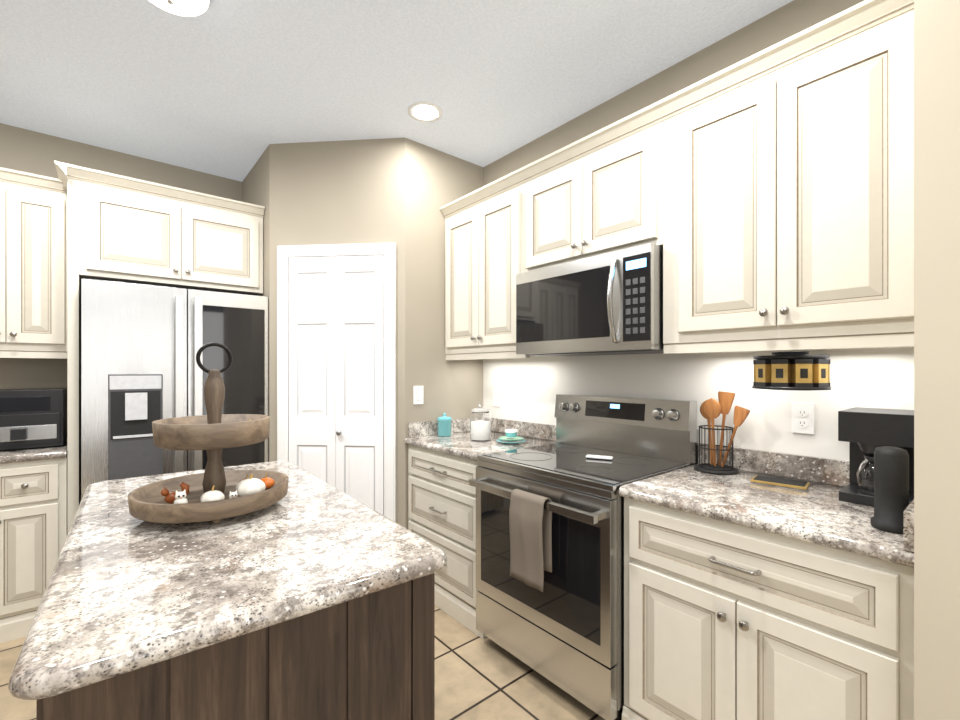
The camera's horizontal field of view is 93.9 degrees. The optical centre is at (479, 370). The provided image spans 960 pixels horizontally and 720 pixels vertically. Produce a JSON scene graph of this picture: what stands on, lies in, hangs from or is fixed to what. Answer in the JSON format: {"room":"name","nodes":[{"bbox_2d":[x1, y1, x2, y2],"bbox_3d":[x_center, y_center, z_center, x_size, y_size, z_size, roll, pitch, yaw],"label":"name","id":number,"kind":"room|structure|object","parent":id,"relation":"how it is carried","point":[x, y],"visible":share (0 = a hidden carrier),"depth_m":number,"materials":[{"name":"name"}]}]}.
{"room":"kitchen","nodes":[
{"label":"kitchen","id":0,"kind":"room"},
{"bbox_2d":[0,123,241,388],"bbox_3d":[-2.534,-0.057,2.887,4.300,2.765,0.100,0,0,-40],"label":"wall","id":1,"kind":"structure","parent":0,"point":[28,151],"depth_m":2.77,"materials":[{"name":"paint"}]},
{"bbox_2d":[0,167,66,358],"bbox_3d":[-2.811,-0.566,2.341,1.003,0.997,0.380,0,0,-40],"label":"upper cabinet","id":2,"kind":"object","parent":1,"relation":"attached to","point":[33,265],"visible":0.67,"depth_m":2.45,"materials":[{"name":"paint"}]},
{"bbox_2d":[54,161,264,533],"bbox_3d":[-1.987,0.131,2.845,0.996,2.390,0.660,0,0,-40],"label":"upper cabinet","id":3,"kind":"object","parent":1,"relation":"attached to","point":[122,229],"visible":1,"depth_m":2.53,"materials":[{"name":"paint"}]},
{"bbox_2d":[0,605,622,719],"bbox_3d":[-0.447,1.356,0.480,4.420,0.060,6.510,0,0,-40],"label":"floor","id":4,"kind":"structure","parent":0,"point":[477,677],"depth_m":1.88,"materials":[{"name":"tile"}]},
{"bbox_2d":[0,439,66,642],"bbox_3d":[-2.643,0.826,2.298,0.800,1.000,0.660,0,0,-40],"label":"base cabinet","id":5,"kind":"object","parent":4,"relation":"on","point":[33,509],"visible":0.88,"depth_m":2.24,"materials":[{"name":"paint"}]},
{"bbox_2d":[0,388,66,450],"bbox_3d":[-2.471,0.259,2.428,0.330,0.310,0.400,0,0,-40],"label":"toaster oven","id":6,"kind":"object","parent":5,"relation":"on","point":[31,418],"visible":1,"depth_m":2.36,"materials":[{"name":"black plastic"}]},
{"bbox_2d":[81,278,267,499],"bbox_3d":[-1.892,0.426,2.812,0.889,1.800,0.754,0,0,-40],"label":"fridge","id":7,"kind":"object","parent":4,"relation":"on","point":[141,346],"visible":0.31,"depth_m":2.48,"materials":[{"name":"grey metal"}]},
{"bbox_2d":[44,581,434,719],"bbox_3d":[-0.762,0.891,1.349,0.708,0.869,1.332,0,0,-40],"label":"kitchen island","id":8,"kind":"object","parent":4,"relation":"on","point":[375,660],"depth_m":0.87,"materials":[{"name":"wood"}]},
{"bbox_2d":[8,461,446,719],"bbox_3d":[-0.762,0.436,1.349,0.766,0.040,1.400,0,0,-40],"label":"island countertop","id":9,"kind":"structure","parent":8,"relation":"on","point":[127,601],"depth_m":0.90,"materials":[{"name":"white stone"}]},
{"bbox_2d":[128,342,288,523],"bbox_3d":[-0.792,0.165,1.338,0.408,0.498,0.408,0,0,-40],"label":"tiered tray","id":10,"kind":"object","parent":9,"relation":"on","point":[214,432],"visible":0.85,"depth_m":1.28,"materials":[{"name":"brown wood"}]},
{"bbox_2d":[161,482,189,503],"bbox_3d":[-0.850,0.342,1.251,0.067,0.059,0.027,0,0,-40],"label":"figurine","id":11,"kind":"object","parent":10,"relation":"on","point":[169,498],"visible":0.73,"depth_m":1.24,"materials":[{"name":"brown ceramic"}]},
{"bbox_2d":[173,490,187,503],"bbox_3d":[-0.801,0.345,1.200,0.033,0.052,0.029,0,0,-40],"label":"owl figurine","id":12,"kind":"object","parent":10,"relation":"on","point":[180,497],"visible":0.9,"depth_m":1.19,"materials":[{"name":"white ceramic"}]},
{"bbox_2d":[200,485,224,501],"bbox_3d":[-0.731,0.343,1.226,0.056,0.057,0.056,0,0,-40],"label":"pumpkin","id":13,"kind":"object","parent":10,"relation":"on","point":[213,495],"visible":0.65,"depth_m":1.21,"materials":[{"name":"ceramic"}]},
{"bbox_2d":[229,490,237,498],"bbox_3d":[-0.677,0.351,1.232,0.026,0.042,0.023,0,0,-40],"label":"owl figurine","id":14,"kind":"object","parent":10,"relation":"on","point":[233,494],"visible":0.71,"depth_m":1.23,"materials":[{"name":"white ceramic"}]},
{"bbox_2d":[235,473,265,496],"bbox_3d":[-0.667,0.336,1.306,0.075,0.072,0.075,0,0,-40],"label":"pumpkin","id":15,"kind":"object","parent":10,"relation":"on","point":[249,485],"visible":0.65,"depth_m":1.28,"materials":[{"name":"ceramic"}]},
{"bbox_2d":[260,473,274,489],"bbox_3d":[-0.669,0.346,1.402,0.048,0.051,0.048,0,0,-40],"label":"pumpkin","id":16,"kind":"object","parent":10,"relation":"on","point":[269,482],"visible":0.73,"depth_m":1.39,"materials":[{"name":"ceramic"}]},
{"bbox_2d":[404,418,555,638],"bbox_3d":[0.004,0.826,2.680,0.664,1.000,0.734,0,0,-40],"label":"base cabinet","id":17,"kind":"object","parent":4,"relation":"on","point":[441,499],"visible":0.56,"depth_m":2.47,"materials":[{"name":"paint"}]},
{"bbox_2d":[437,413,451,436],"bbox_3d":[-0.226,0.342,2.853,0.092,0.144,0.092,0,0,-40],"label":"canister","id":18,"kind":"object","parent":17,"relation":"on","point":[444,425],"visible":1,"depth_m":2.81,"materials":[{"name":"ceramic"}]},
{"bbox_2d":[470,402,490,440],"bbox_3d":[0.004,0.302,2.686,0.128,0.224,0.128,0,0,-40],"label":"jar","id":19,"kind":"object","parent":17,"relation":"on","point":[480,422],"visible":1,"depth_m":2.63,"materials":[{"name":"clear glass"}]},
{"bbox_2d":[496,429,525,443],"bbox_3d":[0.178,0.377,2.571,0.172,0.075,0.172,0,0,-40],"label":"cup","id":20,"kind":"object","parent":17,"relation":"on","point":[511,437],"visible":1,"depth_m":2.55,"materials":[{"name":"teal ceramic"}]},
{"bbox_2d":[469,394,698,719],"bbox_3d":[0.458,0.731,2.077,0.740,1.190,0.761,0,0,-40],"label":"range","id":21,"kind":"object","parent":4,"relation":"on","point":[564,630],"visible":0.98,"depth_m":1.87,"materials":[{"name":"silver metal"}]},
{"bbox_2d":[509,489,551,591],"bbox_3d":[0.201,0.677,1.815,0.068,0.358,0.181,0,0,-40],"label":"towel","id":22,"kind":"object","parent":21,"relation":"hanging from","point":[530,522],"visible":0.96,"depth_m":1.78,"materials":[{"name":"beige fabric"}]},
{"bbox_2d":[586,454,612,459],"bbox_3d":[0.552,0.401,2.076,0.120,0.012,0.036,0,0,25],"label":"spoon rest","id":23,"kind":"object","parent":21,"relation":"on","point":[600,457],"visible":1,"depth_m":2.06,"materials":[{"name":"white ceramic"}]},
{"bbox_2d":[619,443,913,719],"bbox_3d":[0.980,0.826,1.510,0.664,1.000,0.765,0,0,-40],"label":"base cabinet","id":24,"kind":"object","parent":4,"relation":"on","point":[745,598],"visible":0.92,"depth_m":1.31,"materials":[{"name":"paint"}]},
{"bbox_2d":[694,391,749,474],"bbox_3d":[0.990,0.250,1.841,0.164,0.328,0.205,0,0,-40],"label":"utensil holder","id":25,"kind":"object","parent":24,"relation":"on","point":[711,409],"visible":1,"depth_m":1.85,"materials":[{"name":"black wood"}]},
{"bbox_2d":[750,475,809,489],"bbox_3d":[1.103,0.409,1.650,0.170,0.010,0.100,0,0,42],"label":"tray","id":26,"kind":"object","parent":24,"relation":"on","point":[781,482],"visible":0.98,"depth_m":1.64,"materials":[{"name":"gold metal"}]},
{"bbox_2d":[838,407,913,505],"bbox_3d":[1.284,0.272,1.425,0.251,0.285,0.190,0,0,-40],"label":"coffee maker","id":27,"kind":"object","parent":24,"relation":"on","point":[865,433],"visible":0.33,"depth_m":1.39,"materials":[{"name":"black plastic"}]},
{"bbox_2d":[870,446,908,533],"bbox_3d":[1.077,0.307,1.174,0.082,0.214,0.082,0,0,-40],"label":"grinder","id":28,"kind":"object","parent":24,"relation":"on","point":[891,483],"visible":0.9,"depth_m":1.15,"materials":[{"name":"black plastic"}]},
{"bbox_2d":[242,138,482,528],"bbox_3d":[-0.896,-0.057,3.299,1.254,2.765,1.364,0,0,-40],"label":"wall","id":29,"kind":"structure","parent":0,"point":[399,192],"depth_m":2.83,"materials":[{"name":"paint"}]},
{"bbox_2d":[277,243,395,521],"bbox_3d":[-0.897,0.271,2.793,0.758,2.109,0.030,0,0,5],"label":"door frame","id":30,"kind":"structure","parent":29,"relation":"attached to","point":[386,250],"depth_m":2.76,"materials":[{"name":"white wood"}]},
{"bbox_2d":[289,255,383,514],"bbox_3d":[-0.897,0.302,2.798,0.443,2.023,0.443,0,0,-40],"label":"pantry door","id":31,"kind":"structure","parent":29,"relation":"in","point":[336,371],"depth_m":2.79,"materials":[{"name":"white wood"}]},
{"bbox_2d":[413,386,422,403],"bbox_3d":[-0.387,0.155,2.827,0.072,0.116,0.008,0,0,-40],"label":"light switch","id":32,"kind":"object","parent":29,"relation":"attached to","point":[417,394],"visible":1,"depth_m":2.82,"materials":[{"name":"plastic"}]},
{"bbox_2d":[0,0,792,181],"bbox_3d":[-0.447,-1.469,0.480,4.420,0.060,6.510,0,0,-40],"label":"ceiling","id":33,"kind":"structure","parent":0,"point":[231,89],"depth_m":2.13,"materials":[{"name":"paint"}]},
{"bbox_2d":[149,0,210,15],"bbox_3d":[-1.135,-1.392,1.645,0.256,0.094,0.256,0,0,-40],"label":"dome ceiling light","id":34,"kind":"object","parent":33,"relation":"attached to","point":[188,7],"visible":1,"depth_m":1.68,"materials":[{"name":"white glass"}]},
{"bbox_2d":[408,102,441,121],"bbox_3d":[-0.304,-1.435,2.494,0.190,0.008,0.190,0,0,-40],"label":"recessed light","id":35,"kind":"object","parent":33,"relation":"in","point":[425,111],"visible":1,"depth_m":2.48,"materials":[{"name":"white"}]},
{"bbox_2d":[483,0,913,460],"bbox_3d":[1.202,-0.057,1.843,0.100,2.765,6.490,0,0,-40],"label":"wall","id":36,"kind":"structure","parent":0,"point":[531,387],"depth_m":1.98,"materials":[{"name":"paint"}]},
{"bbox_2d":[440,169,529,355],"bbox_3d":[0.125,-0.585,2.780,0.350,0.957,0.734,0,0,-40],"label":"upper cabinet","id":37,"kind":"object","parent":36,"relation":"attached to","point":[482,226],"depth_m":2.63,"materials":[{"name":"paint"}]},
{"bbox_2d":[493,389,499,406],"bbox_3d":[0.112,0.188,3.063,0.008,0.116,0.072,0,0,-40],"label":"electrical outlet","id":38,"kind":"object","parent":36,"relation":"attached to","point":[496,397],"visible":1,"depth_m":3.06,"materials":[{"name":"white plastic"}]},
{"bbox_2d":[520,102,655,272],"bbox_3d":[0.608,-0.786,2.201,0.350,0.556,0.771,0,0,-40],"label":"upper cabinet","id":39,"kind":"object","parent":36,"relation":"attached to","point":[594,195],"depth_m":2.05,"materials":[{"name":"paint"}]},
{"bbox_2d":[516,243,663,355],"bbox_3d":[0.565,-0.291,2.166,0.462,0.422,0.757,0,0,-40],"label":"microwave","id":40,"kind":"object","parent":39,"relation":"attached to","point":[610,303],"visible":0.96,"depth_m":1.97,"materials":[{"name":"silver metal"}]},
{"bbox_2d":[656,0,913,351],"bbox_3d":[1.101,-0.585,1.610,0.350,0.957,0.764,0,0,-40],"label":"upper cabinet","id":41,"kind":"object","parent":36,"relation":"attached to","point":[764,198],"depth_m":1.44,"materials":[{"name":"paint"}]},
{"bbox_2d":[752,352,830,390],"bbox_3d":[1.106,0.002,1.600,0.232,0.134,0.232,0,0,-40],"label":"spice carousel","id":42,"kind":"object","parent":41,"relation":"attached to","point":[798,371],"visible":1,"depth_m":1.52,"materials":[{"name":"black plastic"}]},
{"bbox_2d":[792,403,813,433],"bbox_3d":[1.235,0.183,1.717,0.008,0.116,0.072,0,0,-40],"label":"electrical outlet","id":43,"kind":"object","parent":36,"relation":"attached to","point":[802,417],"visible":1,"depth_m":1.71,"materials":[{"name":"white plastic"}]},
{"bbox_2d":[914,0,959,719],"bbox_3d":[1.780,-0.057,0.538,0.685,2.765,1.746,0,0,-40],"label":"wall","id":44,"kind":"structure","parent":0,"point":[936,359],"depth_m":0.96,"materials":[{"name":"beige paint"}]}
]}

